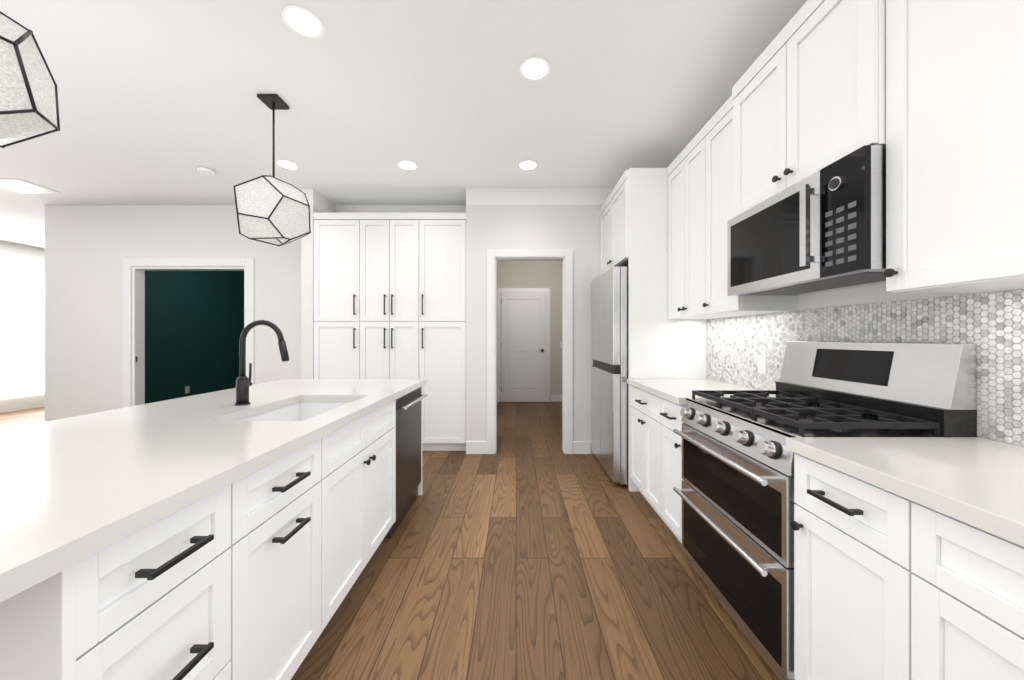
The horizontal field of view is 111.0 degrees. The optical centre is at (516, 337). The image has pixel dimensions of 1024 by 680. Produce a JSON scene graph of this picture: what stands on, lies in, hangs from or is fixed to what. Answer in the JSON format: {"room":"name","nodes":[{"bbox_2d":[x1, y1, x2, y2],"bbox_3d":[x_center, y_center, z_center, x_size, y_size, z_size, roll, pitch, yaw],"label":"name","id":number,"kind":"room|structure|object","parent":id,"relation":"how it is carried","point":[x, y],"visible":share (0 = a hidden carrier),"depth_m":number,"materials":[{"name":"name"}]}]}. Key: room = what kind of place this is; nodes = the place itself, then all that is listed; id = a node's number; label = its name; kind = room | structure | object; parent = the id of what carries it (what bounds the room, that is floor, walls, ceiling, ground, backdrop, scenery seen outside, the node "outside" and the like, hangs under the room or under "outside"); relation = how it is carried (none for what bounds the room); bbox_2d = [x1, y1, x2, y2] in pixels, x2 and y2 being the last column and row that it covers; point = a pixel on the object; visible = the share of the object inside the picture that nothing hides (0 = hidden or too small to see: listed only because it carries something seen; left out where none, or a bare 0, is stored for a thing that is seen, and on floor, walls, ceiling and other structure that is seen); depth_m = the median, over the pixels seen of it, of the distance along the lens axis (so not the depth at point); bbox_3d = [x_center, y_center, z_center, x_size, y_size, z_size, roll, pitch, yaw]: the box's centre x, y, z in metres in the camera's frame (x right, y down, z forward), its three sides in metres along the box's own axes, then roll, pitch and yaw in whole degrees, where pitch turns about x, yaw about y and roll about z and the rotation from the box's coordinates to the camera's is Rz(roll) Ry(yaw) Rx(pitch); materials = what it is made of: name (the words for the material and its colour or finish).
{"room":"kitchen","nodes":[
{"label":"kitchen","id":0,"kind":"room"},
{"bbox_2d":[0,240,44,412],"bbox_3d":[-8.550,-0.180,3.800,0.100,2.850,11.600,0,0,0],"label":"wall","id":1,"kind":"structure","parent":0,"point":[20,255],"depth_m":6.04,"materials":[{"name":"paint"}]},
{"bbox_2d":[0,264,44,397],"bbox_3d":[-8.482,-0.105,6.300,0.025,2.200,4.000,0,0,0],"label":"window","id":2,"kind":"structure","parent":1,"relation":"in","point":[22,331],"depth_m":6.03,"materials":[{"name":"white glass"}]},
{"bbox_2d":[145,271,243,403],"bbox_3d":[-5.660,-0.180,5.890,0.120,2.850,3.000,0,0,0],"label":"wall","id":3,"kind":"structure","parent":0,"point":[194,324],"depth_m":6.04,"materials":[{"name":"paint"}]},
{"bbox_2d":[185,386,189,393],"bbox_3d":[-5.596,0.885,5.990,0.007,0.120,0.080,0,0,0],"label":"electrical outlet","id":4,"kind":"object","parent":3,"relation":"attached to","point":[187,389],"visible":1,"depth_m":5.99,"materials":[{"name":"white plastic"}]},
{"bbox_2d":[45,205,465,421],"bbox_3d":[-3.129,-0.180,4.330,5.182,2.850,0.120,0,0,0],"label":"wall","id":5,"kind":"structure","parent":0,"point":[88,248],"depth_m":4.27,"materials":[{"name":"paint"}]},
{"bbox_2d":[123,258,253,407],"bbox_3d":[-3.965,0.142,4.321,1.580,2.205,0.138,0,0,0],"label":"trim","id":6,"kind":"structure","parent":5,"relation":"attached to","point":[133,336],"depth_m":4.25,"materials":[{"name":"white wood"}]},
{"bbox_2d":[301,189,334,378],"bbox_3d":[-2.256,-0.180,4.035,0.127,2.850,0.470,0,0,0],"label":"wall","id":7,"kind":"structure","parent":0,"point":[318,202],"depth_m":3.80,"materials":[{"name":"paint"}]},
{"bbox_2d":[0,402,778,679],"bbox_3d":[-3.425,1.275,3.750,10.350,0.060,11.700,0,0,0],"label":"floor","id":8,"kind":"structure","parent":0,"point":[529,550],"depth_m":1.75,"materials":[{"name":"brown wood"}]},
{"bbox_2d":[0,470,259,679],"bbox_3d":[-1.057,0.807,0.780,0.625,0.876,0.404,0,0,0],"label":"base cabinet","id":9,"kind":"object","parent":8,"relation":"on","point":[254,575],"depth_m":0.74,"materials":[{"name":"white wood"}]},
{"bbox_2d":[0,379,425,602],"bbox_3d":[-1.285,0.350,1.550,1.130,0.040,2.540,0,0,0],"label":"countertop","id":10,"kind":"structure","parent":9,"relation":"on","point":[76,490],"depth_m":0.96,"materials":[{"name":"stone"}]},
{"bbox_2d":[235,320,289,405],"bbox_3d":[-1.251,0.121,1.750,0.260,0.417,0.088,0,0,0],"label":"faucet","id":11,"kind":"object","parent":10,"relation":"on","point":[243,382],"visible":1,"depth_m":1.73,"materials":[{"name":"black metal"}]},
{"bbox_2d":[238,402,349,420],"bbox_3d":[-1.045,0.484,1.715,0.436,0.226,0.666,0,0,0],"label":"sink","id":12,"kind":"object","parent":10,"relation":"in","point":[300,411],"visible":0.04,"depth_m":2.01,"materials":[{"name":"white ceramic"}]},
{"bbox_2d":[260,431,335,679],"bbox_3d":[-1.057,0.807,1.161,0.625,0.876,0.493,0,0,0],"label":"base cabinet","id":13,"kind":"object","parent":8,"relation":"on","point":[298,489],"depth_m":1.20,"materials":[{"name":"white wood"}]},
{"bbox_2d":[313,213,364,378],"bbox_3d":[-1.911,-0.052,4.034,0.558,2.596,0.468,0,0,0],"label":"tall cabinet","id":14,"kind":"object","parent":8,"relation":"on","point":[339,238],"depth_m":3.81,"materials":[{"name":"white wood"}]},
{"bbox_2d":[336,400,395,609],"bbox_3d":[-1.057,0.807,1.736,0.625,0.876,0.885,0,0,0],"label":"base cabinet","id":15,"kind":"object","parent":8,"relation":"on","point":[365,446],"depth_m":1.72,"materials":[{"name":"white wood"}]},
{"bbox_2d":[365,213,424,450],"bbox_3d":[-1.370,-0.052,4.034,0.756,2.596,0.468,0,0,0],"label":"tall cabinet","id":16,"kind":"object","parent":8,"relation":"on","point":[389,295],"depth_m":3.81,"materials":[{"name":"white wood"}]},
{"bbox_2d":[384,387,426,537],"bbox_3d":[-1.010,0.808,2.480,0.641,0.863,0.594,0,0,0],"label":"dishwasher","id":17,"kind":"object","parent":8,"relation":"on","point":[408,443],"visible":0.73,"depth_m":2.42,"materials":[{"name":"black metal"}]},
{"bbox_2d":[418,386,421,494],"bbox_3d":[-1.057,0.807,2.453,0.625,0.876,0.695,0,0,0],"label":"base cabinet","id":18,"kind":"object","parent":8,"relation":"on","point":[420,485],"depth_m":2.78,"materials":[{"name":"white wood"}]},
{"bbox_2d":[425,213,465,450],"bbox_3d":[-0.824,-0.052,4.034,0.568,2.596,0.468,0,0,0],"label":"tall cabinet","id":19,"kind":"object","parent":8,"relation":"on","point":[445,233],"depth_m":3.81,"materials":[{"name":"white wood"}]},
{"bbox_2d":[591,266,627,485],"bbox_3d":[1.150,0.328,3.329,0.700,1.835,0.847,0,0,0],"label":"refrigerator","id":20,"kind":"object","parent":8,"relation":"on","point":[609,368],"visible":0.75,"depth_m":2.98,"materials":[{"name":"silver metal"}]},
{"bbox_2d":[630,385,653,508],"bbox_3d":[1.232,0.807,2.511,0.625,0.876,0.669,0,0,0],"label":"base cabinet","id":21,"kind":"object","parent":8,"relation":"on","point":[641,401],"depth_m":2.56,"materials":[{"name":"white wood"}]},
{"bbox_2d":[600,168,706,491],"bbox_3d":[1.208,-0.065,3.313,0.672,2.620,0.930,0,0,0],"label":"tall cabinet","id":22,"kind":"object","parent":8,"relation":"on","point":[634,225],"visible":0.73,"depth_m":2.85,"materials":[{"name":"white wood"}]},
{"bbox_2d":[654,395,684,543],"bbox_3d":[1.232,0.807,2.115,0.625,0.876,0.354,0,0,0],"label":"base cabinet","id":23,"kind":"object","parent":8,"relation":"on","point":[667,416],"depth_m":2.15,"materials":[{"name":"white wood"}]},
{"bbox_2d":[673,341,976,679],"bbox_3d":[1.189,0.632,1.552,0.692,1.225,0.761,0,0,0],"label":"range","id":24,"kind":"object","parent":8,"relation":"on","point":[735,493],"visible":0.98,"depth_m":1.38,"materials":[{"name":"silver metal"}]},
{"bbox_2d":[790,454,869,679],"bbox_3d":[1.232,0.807,0.967,0.625,0.876,0.402,0,0,0],"label":"base cabinet","id":25,"kind":"object","parent":8,"relation":"on","point":[830,525],"depth_m":1.04,"materials":[{"name":"white wood"}]},
{"bbox_2d":[870,484,1023,679],"bbox_3d":[1.232,0.807,0.412,0.625,0.876,0.938,0,0,0],"label":"base cabinet","id":26,"kind":"object","parent":8,"relation":"on","point":[888,585],"depth_m":0.77,"materials":[{"name":"white wood"}]},
{"bbox_2d":[627,379,1023,546],"bbox_3d":[1.218,0.350,0.998,0.646,0.040,3.695,0,0,0],"label":"countertop","id":27,"kind":"structure","parent":26,"relation":"on","point":[977,482],"depth_m":0.92,"materials":[{"name":"stone"}]},
{"bbox_2d":[0,0,806,248],"bbox_3d":[-3.425,-1.635,3.750,10.350,0.060,11.700,0,0,0],"label":"ceiling","id":28,"kind":"structure","parent":0,"point":[159,102],"depth_m":2.32,"materials":[{"name":"paint"}]},
{"bbox_2d":[0,179,59,192],"bbox_3d":[-5.240,-1.596,3.715,0.420,0.016,0.330,0,0,0],"label":"ceiling light","id":29,"kind":"object","parent":28,"relation":"in","point":[19,185],"visible":1,"depth_m":3.72,"materials":[{"name":"white plastic"}]},
{"bbox_2d":[0,11,59,147],"bbox_3d":[-1.760,-1.127,1.070,0.491,0.954,0.450,0,0,0],"label":"pendant light","id":30,"kind":"object","parent":28,"relation":"hanging from","point":[29,107],"visible":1,"depth_m":1.14,"materials":[{"name":"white glass"}]},
{"bbox_2d":[197,166,214,175],"bbox_3d":[-2.960,-1.585,3.360,0.136,0.039,0.136,0,0,0],"label":"smoke detector","id":31,"kind":"object","parent":28,"relation":"attached to","point":[206,171],"visible":1,"depth_m":3.33,"materials":[{"name":"white plastic"}]},
{"bbox_2d":[233,94,310,246],"bbox_3d":[-1.640,-1.127,2.380,0.491,0.954,0.450,0,0,0],"label":"pendant light","id":32,"kind":"object","parent":28,"relation":"hanging from","point":[272,209],"visible":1,"depth_m":2.26,"materials":[{"name":"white glass"}]},
{"bbox_2d":[275,159,298,169],"bbox_3d":[-2.120,-1.602,3.260,0.190,0.005,0.190,0,0,0],"label":"recessed light","id":33,"kind":"object","parent":28,"relation":"in","point":[287,164],"visible":1,"depth_m":3.25,"materials":[{"name":"white plastic"}]},
{"bbox_2d":[281,5,324,38],"bbox_3d":[-1.080,-1.602,1.790,0.190,0.005,0.190,0,0,0],"label":"recessed light","id":34,"kind":"object","parent":28,"relation":"in","point":[302,21],"visible":1,"depth_m":1.78,"materials":[{"name":"white plastic"}]},
{"bbox_2d":[397,160,417,169],"bbox_3d":[-1.010,-1.602,3.270,0.190,0.005,0.190,0,0,0],"label":"recessed light","id":35,"kind":"object","parent":28,"relation":"in","point":[407,165],"visible":1,"depth_m":3.27,"materials":[{"name":"white plastic"}]},
{"bbox_2d":[518,160,537,169],"bbox_3d":[0.110,-1.602,3.270,0.190,0.005,0.190,0,0,0],"label":"recessed light","id":36,"kind":"object","parent":28,"relation":"in","point":[527,165],"visible":1,"depth_m":3.27,"materials":[{"name":"white plastic"}]},
{"bbox_2d":[519,56,550,80],"bbox_3d":[0.113,-1.602,2.100,0.190,0.005,0.190,0,0,0],"label":"recessed light","id":37,"kind":"object","parent":28,"relation":"in","point":[535,68],"visible":1,"depth_m":2.09,"materials":[{"name":"white plastic"}]},
{"bbox_2d":[498,261,561,401],"bbox_3d":[0.332,-0.180,6.910,1.380,2.850,0.120,0,0,0],"label":"wall","id":38,"kind":"structure","parent":0,"point":[529,274],"depth_m":6.85,"materials":[{"name":"paint"}]},
{"bbox_2d":[501,292,545,401],"bbox_3d":[0.143,0.178,6.782,0.866,2.118,0.105,0,0,0],"label":"hall door","id":39,"kind":"structure","parent":38,"relation":"in","point":[523,346],"depth_m":6.80,"materials":[{"name":"paint"}]},
{"bbox_2d":[551,395,561,401],"bbox_3d":[0.846,1.177,6.843,0.330,0.135,0.014,0,0,0],"label":"baseboard","id":40,"kind":"structure","parent":38,"relation":"attached to","point":[554,398],"depth_m":6.84,"materials":[{"name":"white wood"}]},
{"bbox_2d":[466,188,613,453],"bbox_3d":[0.564,-0.180,3.840,2.203,2.850,0.120,0,0,0],"label":"wall","id":41,"kind":"structure","parent":0,"point":[532,218],"depth_m":3.78,"materials":[{"name":"paint"}]},
{"bbox_2d":[482,395,497,450],"bbox_3d":[-0.362,1.177,5.375,0.014,0.135,2.950,0,0,0],"label":"baseboard","id":42,"kind":"structure","parent":41,"relation":"attached to","point":[484,443],"depth_m":3.77,"materials":[{"name":"white wood"}]},
{"bbox_2d":[487,249,572,453],"bbox_3d":[0.147,0.148,3.831,0.920,2.195,0.138,0,0,0],"label":"trim","id":43,"kind":"structure","parent":41,"relation":"attached to","point":[493,255],"depth_m":3.76,"materials":[{"name":"white wood"}]},
{"bbox_2d":[715,283,1023,446],"bbox_3d":[1.605,-0.180,0.840,0.120,2.850,5.880,0,0,0],"label":"wall","id":44,"kind":"structure","parent":0,"point":[875,293],"depth_m":1.59,"materials":[{"name":"paint"}]},
{"bbox_2d":[667,141,735,318],"bbox_3d":[1.384,-0.762,2.534,0.320,1.226,0.623,0,0,0],"label":"upper cabinet","id":45,"kind":"object","parent":44,"relation":"attached to","point":[679,171],"depth_m":2.64,"materials":[{"name":"white wood"}]},
{"bbox_2d":[691,101,796,315],"bbox_3d":[1.367,-0.762,2.107,0.354,1.226,0.462,0,0,0],"label":"upper cabinet","id":46,"kind":"object","parent":44,"relation":"attached to","point":[709,297],"depth_m":2.21,"materials":[{"name":"white wood"}]},
{"bbox_2d":[727,0,846,220],"bbox_3d":[1.367,-1.010,1.552,0.354,0.730,0.766,0,0,0],"label":"upper cabinet","id":47,"kind":"object","parent":44,"relation":"attached to","point":[787,113],"depth_m":1.52,"materials":[{"name":"white wood"}]},
{"bbox_2d":[727,145,885,295],"bbox_3d":[1.327,-0.433,1.552,0.434,0.415,0.761,0,0,0],"label":"microwave","id":48,"kind":"object","parent":47,"relation":"attached to","point":[822,230],"visible":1,"depth_m":1.36,"materials":[{"name":"silver metal"}]},
{"bbox_2d":[707,289,1023,445],"bbox_3d":[1.541,0.090,1.548,0.006,0.478,2.595,0,0,0],"label":"tile backsplash","id":49,"kind":"structure","parent":44,"relation":"attached to","point":[990,325],"depth_m":1.36,"materials":[{"name":"tile"}]},
{"bbox_2d":[758,355,765,373],"bbox_3d":[1.535,0.168,2.200,0.006,0.115,0.070,0,0,0],"label":"outlet","id":50,"kind":"object","parent":49,"relation":"attached to","point":[761,364],"visible":1,"depth_m":2.19,"materials":[{"name":"white plastic"}]},
{"bbox_2d":[847,0,1023,292],"bbox_3d":[1.367,-0.762,0.940,0.354,1.226,0.579,0,0,0],"label":"upper cabinet","id":51,"kind":"object","parent":44,"relation":"attached to","point":[929,94],"depth_m":1.02,"materials":[{"name":"white wood"}]}
]}

